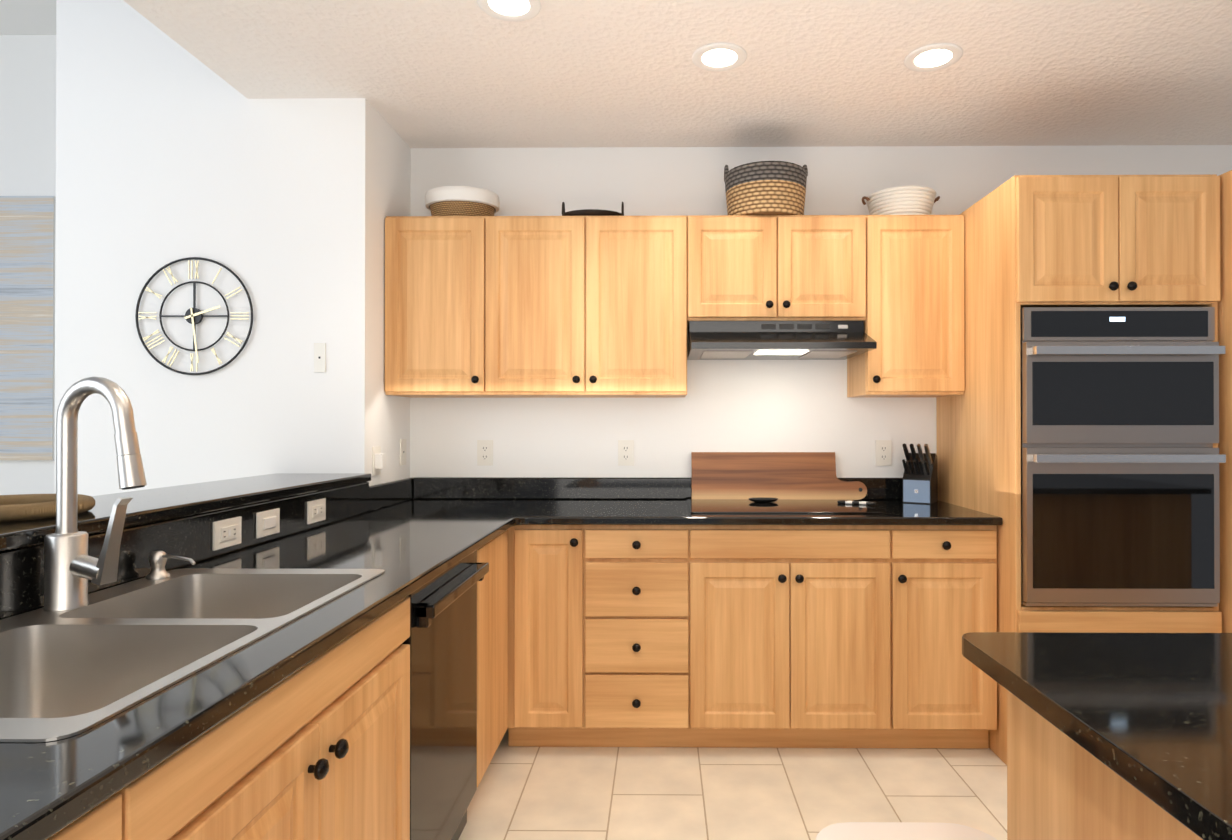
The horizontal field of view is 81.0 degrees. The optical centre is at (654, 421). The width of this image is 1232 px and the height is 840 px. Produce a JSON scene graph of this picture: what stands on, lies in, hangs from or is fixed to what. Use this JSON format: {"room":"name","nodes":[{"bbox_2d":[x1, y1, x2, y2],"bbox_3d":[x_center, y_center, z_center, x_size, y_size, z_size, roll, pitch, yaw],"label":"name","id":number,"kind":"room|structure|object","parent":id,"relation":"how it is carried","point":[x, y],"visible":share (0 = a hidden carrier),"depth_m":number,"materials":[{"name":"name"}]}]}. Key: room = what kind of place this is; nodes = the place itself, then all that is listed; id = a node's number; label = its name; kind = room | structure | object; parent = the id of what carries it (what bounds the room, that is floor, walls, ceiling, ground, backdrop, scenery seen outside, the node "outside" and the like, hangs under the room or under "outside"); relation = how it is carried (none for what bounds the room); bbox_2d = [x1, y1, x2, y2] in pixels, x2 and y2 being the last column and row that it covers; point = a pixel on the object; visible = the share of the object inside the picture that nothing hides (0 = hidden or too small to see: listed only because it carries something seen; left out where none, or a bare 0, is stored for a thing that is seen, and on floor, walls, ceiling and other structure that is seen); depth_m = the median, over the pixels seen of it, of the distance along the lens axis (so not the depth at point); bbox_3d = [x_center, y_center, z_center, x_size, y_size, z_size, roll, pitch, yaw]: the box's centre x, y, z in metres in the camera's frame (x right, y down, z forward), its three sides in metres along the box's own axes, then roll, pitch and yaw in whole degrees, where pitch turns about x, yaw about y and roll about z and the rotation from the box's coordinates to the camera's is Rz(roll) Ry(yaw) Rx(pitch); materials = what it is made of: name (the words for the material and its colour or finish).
{"room":"kitchen","nodes":[
{"label":"kitchen","id":0,"kind":"room"},
{"bbox_2d":[0,35,55,494],"bbox_3d":[-4.090,-0.585,3.923,3.800,3.700,0.120,0,0,1],"label":"wall","id":1,"kind":"structure","parent":0,"point":[27,115],"depth_m":3.86,"materials":[{"name":"white paint"}]},
{"bbox_2d":[0,196,55,459],"bbox_3d":[-3.731,-0.495,3.835,1.100,1.400,0.044,0,0,1],"label":"picture","id":2,"kind":"object","parent":1,"relation":"attached to","point":[27,327],"visible":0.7,"depth_m":3.81,"materials":[{"name":"multicoloured"}]},
{"bbox_2d":[0,0,55,34],"bbox_3d":[-4.096,-2.132,3.382,3.800,0.110,1.220,0,0,1],"label":"ceiling","id":3,"kind":"structure","parent":0,"point":[27,17],"depth_m":3.70,"materials":[{"name":"white paint"}]},
{"bbox_2d":[54,0,376,495],"bbox_3d":[-1.748,-0.590,2.890,1.225,3.700,0.120,0,0,1],"label":"wall","id":4,"kind":"structure","parent":0,"point":[168,149],"depth_m":2.83,"materials":[{"name":"white paint"}]},
{"bbox_2d":[135,257,252,374],"bbox_3d":[-1.801,-0.412,2.817,0.463,0.463,0.026,0,0,1],"label":"wall clock","id":5,"kind":"object","parent":4,"relation":"attached to","point":[194,316],"visible":1,"depth_m":2.81,"materials":[{"name":"black metal"}]},
{"bbox_2d":[314,343,325,371],"bbox_3d":[-1.311,-0.250,2.820,0.045,0.115,0.007,0,0,1],"label":"switch plate","id":6,"kind":"object","parent":4,"relation":"attached to","point":[319,357],"visible":1,"depth_m":2.82,"materials":[{"name":"white plastic"}]},
{"bbox_2d":[377,112,410,483],"bbox_3d":[-1.193,-0.589,3.140,0.120,3.700,0.390,0,0,1],"label":"wall","id":7,"kind":"structure","parent":0,"point":[393,199],"depth_m":3.07,"materials":[{"name":"white paint"}]},
{"bbox_2d":[372,446,385,475],"bbox_3d":[-1.116,0.160,2.930,0.034,0.117,0.075,0,0,1],"label":"electrical outlet","id":8,"kind":"object","parent":7,"relation":"attached to","point":[378,460],"visible":1,"depth_m":2.91,"materials":[{"name":"white plastic"}]},
{"bbox_2d":[400,439,405,465],"bbox_3d":[-1.127,0.137,3.230,0.007,0.117,0.070,0,0,1],"label":"electrical outlet","id":9,"kind":"object","parent":7,"relation":"attached to","point":[402,451],"visible":1,"depth_m":3.21,"materials":[{"name":"white plastic"}]},
{"bbox_2d":[123,0,1231,147],"bbox_3d":[1.175,-1.669,0.317,5.600,0.770,6.000,0,0,1],"label":"ceiling","id":10,"kind":"structure","parent":0,"point":[551,74],"depth_m":2.60,"materials":[{"name":"white paint"}]},
{"bbox_2d":[477,0,540,21],"bbox_3d":[-0.442,-1.270,2.190,0.192,0.007,0.192,0,0,1],"label":"recessed light","id":11,"kind":"object","parent":10,"relation":"in","point":[515,10],"visible":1,"depth_m":2.21,"materials":[{"name":"white"}]},
{"bbox_2d":[692,42,746,70],"bbox_3d":[0.226,-1.268,2.511,0.192,0.007,0.192,0,0,1],"label":"recessed light","id":12,"kind":"object","parent":10,"relation":"in","point":[721,56],"visible":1,"depth_m":2.50,"materials":[{"name":"white"}]},
{"bbox_2d":[904,43,962,71],"bbox_3d":[0.973,-1.268,2.514,0.192,0.007,0.192,0,0,1],"label":"recessed light","id":13,"kind":"object","parent":10,"relation":"in","point":[933,57],"visible":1,"depth_m":2.50,"materials":[{"name":"white"}]},
{"bbox_2d":[458,729,1006,839],"bbox_3d":[-1.017,1.280,1.123,10.000,0.060,7.600,0,0,1],"label":"floor","id":14,"kind":"structure","parent":0,"point":[625,793],"depth_m":2.44,"materials":[{"name":"beige tile"}]},
{"bbox_2d":[47,762,162,839],"bbox_3d":[-0.864,0.809,0.433,0.586,0.876,0.718,0,0,1],"label":"base cabinet","id":15,"kind":"object","parent":14,"relation":"on","point":[135,812],"depth_m":0.78,"materials":[{"name":"brown wood"}]},
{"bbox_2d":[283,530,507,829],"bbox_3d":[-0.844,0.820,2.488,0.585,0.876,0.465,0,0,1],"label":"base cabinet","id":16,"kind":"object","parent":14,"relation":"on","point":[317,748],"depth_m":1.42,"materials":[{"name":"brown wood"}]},
{"bbox_2d":[0,477,543,839],"bbox_3d":[-0.815,0.304,1.700,0.660,0.150,3.248,0,0,1],"label":"countertop","id":17,"kind":"structure","parent":16,"relation":"on","point":[410,535],"depth_m":1.44,"materials":[{"name":"black stone"}]},
{"bbox_2d":[43,377,146,610],"bbox_3d":[-1.018,0.130,1.320,0.199,0.424,0.084,0,0,1],"label":"faucet","id":18,"kind":"object","parent":17,"relation":"on","point":[71,567],"visible":1,"depth_m":1.31,"materials":[{"name":"silver metal"}]},
{"bbox_2d":[0,568,384,741],"bbox_3d":[-0.877,0.434,1.229,0.502,0.184,0.915,0,0,1],"label":"sink","id":19,"kind":"object","parent":17,"relation":"in","point":[105,654],"visible":0.52,"depth_m":1.21,"materials":[{"name":"silver metal"}]},
{"bbox_2d":[146,551,194,579],"bbox_3d":[-1.055,0.314,1.581,0.121,0.059,0.051,0,0,1],"label":"soap dispenser","id":20,"kind":"object","parent":19,"relation":"on","point":[157,560],"visible":1,"depth_m":1.57,"materials":[{"name":"silver metal"}]},
{"bbox_2d":[213,516,241,550],"bbox_3d":[-1.119,0.293,1.890,0.009,0.072,0.117,0,0,1],"label":"outlet","id":21,"kind":"object","parent":17,"relation":"attached to","point":[226,532],"visible":1,"depth_m":1.88,"materials":[{"name":"white plastic"}]},
{"bbox_2d":[256,508,279,537],"bbox_3d":[-1.117,0.294,2.085,0.010,0.072,0.117,0,0,1],"label":"light switch","id":22,"kind":"object","parent":17,"relation":"attached to","point":[267,522],"visible":1,"depth_m":2.08,"materials":[{"name":"white plastic"}]},
{"bbox_2d":[307,498,325,523],"bbox_3d":[-1.115,0.295,2.378,0.009,0.072,0.117,0,0,1],"label":"outlet","id":23,"kind":"object","parent":17,"relation":"attached to","point":[316,510],"visible":1,"depth_m":2.37,"materials":[{"name":"white plastic"}]},
{"bbox_2d":[691,452,866,499],"bbox_3d":[0.565,0.248,3.276,0.792,0.216,0.021,0,-11,1],"label":"cutting board","id":24,"kind":"object","parent":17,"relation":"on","point":[778,475],"visible":0.98,"depth_m":3.27,"materials":[{"name":"brown wood"}]},
{"bbox_2d":[403,550,488,839],"bbox_3d":[-0.811,0.816,1.953,0.597,0.867,0.596,0,0,1],"label":"dishwasher","id":25,"kind":"object","parent":16,"relation":"in","point":[441,640],"visible":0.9,"depth_m":1.90,"materials":[{"name":"black metal"}]},
{"bbox_2d":[507,525,586,746],"bbox_3d":[-0.413,0.823,3.009,0.301,0.876,0.618,0,0,1],"label":"base cabinet","id":26,"kind":"object","parent":14,"relation":"on","point":[547,564],"depth_m":2.70,"materials":[{"name":"brown wood"}]},
{"bbox_2d":[528,477,1002,524],"bbox_3d":[0.393,0.320,2.978,1.791,0.130,0.668,0,0,1],"label":"countertop","id":27,"kind":"structure","parent":26,"relation":"on","point":[553,500],"depth_m":2.94,"materials":[{"name":"black stone"}]},
{"bbox_2d":[686,499,882,513],"bbox_3d":[0.512,0.352,3.003,0.742,0.006,0.470,0,0,1],"label":"cooktop","id":28,"kind":"object","parent":27,"relation":"in","point":[791,506],"visible":0.88,"depth_m":2.92,"materials":[{"name":"black glass"}]},
{"bbox_2d":[749,497,777,502],"bbox_3d":[0.472,0.341,3.123,0.130,0.016,0.080,0,0,1],"label":"spoon rest","id":29,"kind":"object","parent":28,"relation":"on","point":[763,500],"visible":1,"depth_m":3.10,"materials":[{"name":"black"}]},
{"bbox_2d":[837,500,875,504],"bbox_3d":[0.854,0.343,3.046,0.159,0.011,0.045,0,0,25],"label":"trivet","id":30,"kind":"object","parent":28,"relation":"on","point":[855,502],"visible":1,"depth_m":3.04,"materials":[{"name":"black metal"}]},
{"bbox_2d":[902,443,937,503],"bbox_3d":[1.166,0.226,3.173,0.118,0.260,0.185,0,0,33],"label":"knife block","id":31,"kind":"object","parent":27,"relation":"on","point":[920,481],"visible":1,"depth_m":3.14,"materials":[{"name":"black"}]},
{"bbox_2d":[587,525,694,746],"bbox_3d":[-0.065,0.823,3.006,0.395,0.876,0.618,0,0,1],"label":"base cabinet","id":32,"kind":"object","parent":14,"relation":"on","point":[641,578],"depth_m":2.70,"materials":[{"name":"brown wood"}]},
{"bbox_2d":[695,525,898,747],"bbox_3d":[0.511,0.823,3.000,0.756,0.876,0.618,0,0,1],"label":"base cabinet","id":33,"kind":"object","parent":14,"relation":"on","point":[790,636],"depth_m":2.69,"materials":[{"name":"brown wood"}]},
{"bbox_2d":[815,822,996,839],"bbox_3d":[0.400,0.958,1.036,0.297,0.585,0.320,0,0,1],"label":"rug","id":34,"kind":"object","parent":14,"relation":"on","point":[892,831],"visible":1,"depth_m":1.17,"materials":[{"name":"white fabric"}]},
{"bbox_2d":[895,525,996,748],"bbox_3d":[1.089,0.823,2.994,0.400,0.876,0.618,0,0,1],"label":"base cabinet","id":35,"kind":"object","parent":14,"relation":"on","point":[946,575],"depth_m":2.69,"materials":[{"name":"brown wood"}]},
{"bbox_2d":[936,174,1221,764],"bbox_3d":[1.649,0.191,2.907,0.718,2.139,0.787,0,0,1],"label":"tall cabinet","id":36,"kind":"object","parent":14,"relation":"on","point":[1091,240],"visible":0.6,"depth_m":2.56,"materials":[{"name":"brown wood"}]},
{"bbox_2d":[1020,307,1225,606],"bbox_3d":[1.648,0.124,2.793,0.672,1.056,0.619,0,0,1],"label":"double oven","id":37,"kind":"object","parent":36,"relation":"in","point":[1122,458],"visible":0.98,"depth_m":2.53,"materials":[{"name":"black metal"}]},
{"bbox_2d":[1007,696,1189,839],"bbox_3d":[1.707,0.806,-0.184,2.326,0.874,2.635,0,0,1],"label":"kitchen island","id":38,"kind":"object","parent":14,"relation":"on","point":[1055,792],"depth_m":0.99,"materials":[{"name":"brown wood"}]},
{"bbox_2d":[962,632,1231,839],"bbox_3d":[1.724,0.354,-0.214,2.490,0.030,2.770,0,0,1],"label":"island countertop","id":39,"kind":"structure","parent":38,"relation":"on","point":[1153,711],"depth_m":0.89,"materials":[{"name":"black stone"}]},
{"bbox_2d":[1217,170,1231,632],"bbox_3d":[2.036,0.191,2.898,0.028,2.139,0.798,0,0,1],"label":"panel","id":40,"kind":"object","parent":14,"relation":"on","point":[1224,308],"depth_m":2.54,"materials":[{"name":"brown wood"}]},
{"bbox_2d":[410,145,1231,477],"bbox_3d":[1.377,-0.587,3.369,5.255,3.700,0.120,0,0,1],"label":"wall","id":41,"kind":"structure","parent":0,"point":[766,407],"depth_m":3.32,"materials":[{"name":"white paint"}]},
{"bbox_2d":[385,216,488,397],"bbox_3d":[-0.919,-0.488,3.169,0.423,0.752,0.322,0,0,1],"label":"upper cabinet","id":42,"kind":"object","parent":41,"relation":"attached to","point":[437,267],"depth_m":3.01,"materials":[{"name":"brown wood"}]},
{"bbox_2d":[425,186,499,215],"bbox_3d":[-0.844,-0.932,3.168,0.324,0.135,0.253,0,0,1],"label":"basket","id":43,"kind":"object","parent":42,"relation":"on","point":[457,201],"visible":0.75,"depth_m":3.07,"materials":[{"name":"white wicker"}]},
{"bbox_2d":[477,440,492,465],"bbox_3d":[-0.782,0.144,3.322,0.072,0.117,0.008,0,0,1],"label":"electrical outlet","id":44,"kind":"object","parent":41,"relation":"attached to","point":[484,452],"visible":1,"depth_m":3.32,"materials":[{"name":"white plastic"}]},
{"bbox_2d":[489,215,692,397],"bbox_3d":[-0.284,-0.488,3.162,0.846,0.752,0.322,0,0,1],"label":"upper cabinet","id":45,"kind":"object","parent":41,"relation":"attached to","point":[544,306],"depth_m":3.00,"materials":[{"name":"brown wood"}]},
{"bbox_2d":[562,202,623,215],"bbox_3d":[-0.270,-0.914,3.158,0.272,0.100,0.190,0,0,1],"label":"tray","id":46,"kind":"object","parent":45,"relation":"on","point":[590,212],"visible":0.5,"depth_m":3.08,"materials":[{"name":"black metal"}]},
{"bbox_2d":[618,440,633,465],"bbox_3d":[-0.132,0.144,3.315,0.072,0.117,0.008,0,0,1],"label":"electrical outlet","id":47,"kind":"object","parent":41,"relation":"attached to","point":[625,452],"visible":1,"depth_m":3.31,"materials":[{"name":"white plastic"}]},
{"bbox_2d":[693,215,872,322],"bbox_3d":[0.511,-0.643,3.155,0.744,0.442,0.322,0,0,1],"label":"upper cabinet","id":48,"kind":"object","parent":41,"relation":"attached to","point":[746,267],"depth_m":3.00,"materials":[{"name":"brown wood"}]},
{"bbox_2d":[724,161,807,214],"bbox_3d":[0.482,-0.990,3.131,0.355,0.252,0.354,0,0,1],"label":"basket","id":49,"kind":"object","parent":48,"relation":"on","point":[767,188],"visible":0.9,"depth_m":2.98,"materials":[{"name":"beige wicker"}]},
{"bbox_2d":[687,321,876,359],"bbox_3d":[0.510,-0.351,3.070,0.727,0.138,0.486,0,0,1],"label":"range hood","id":50,"kind":"object","parent":48,"relation":"attached to","point":[775,340],"visible":0.96,"depth_m":2.97,"materials":[{"name":"black"}]},
{"bbox_2d":[875,440,891,465],"bbox_3d":[1.051,0.144,3.304,0.072,0.117,0.008,0,0,1],"label":"electrical outlet","id":51,"kind":"object","parent":41,"relation":"attached to","point":[883,452],"visible":1,"depth_m":3.30,"materials":[{"name":"white plastic"}]},
{"bbox_2d":[847,215,964,396],"bbox_3d":[1.087,-0.488,3.149,0.408,0.752,0.322,0,0,1],"label":"upper cabinet","id":52,"kind":"object","parent":41,"relation":"attached to","point":[917,327],"depth_m":2.99,"materials":[{"name":"brown wood"}]},
{"bbox_2d":[862,185,939,214],"bbox_3d":[1.073,-0.924,3.139,0.336,0.119,0.292,0,0,1],"label":"basket","id":53,"kind":"object","parent":52,"relation":"on","point":[911,202],"visible":0.73,"depth_m":3.03,"materials":[{"name":"white wicker"}]},
{"bbox_3d":[-1.222,0.738,1.222,0.140,1.025,3.188,0,0,1],"label":"wall","id":54,"kind":"structure","parent":0,"visible":0},
{"bbox_2d":[0,473,370,551],"bbox_3d":[-1.312,0.209,1.225,0.380,0.030,3.187,0,0,1],"label":"bar","id":55,"kind":"object","parent":54,"relation":"on","point":[146,506],"visible":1,"depth_m":1.87,"materials":[{"name":"black stone"}]},
{"bbox_2d":[0,494,94,521],"bbox_3d":[-1.349,0.178,1.492,0.300,0.032,0.300,0,0,1],"label":"tray","id":56,"kind":"object","parent":55,"relation":"on","point":[20,507],"visible":0.67,"depth_m":1.45,"materials":[{"name":"beige wood"}]}
]}

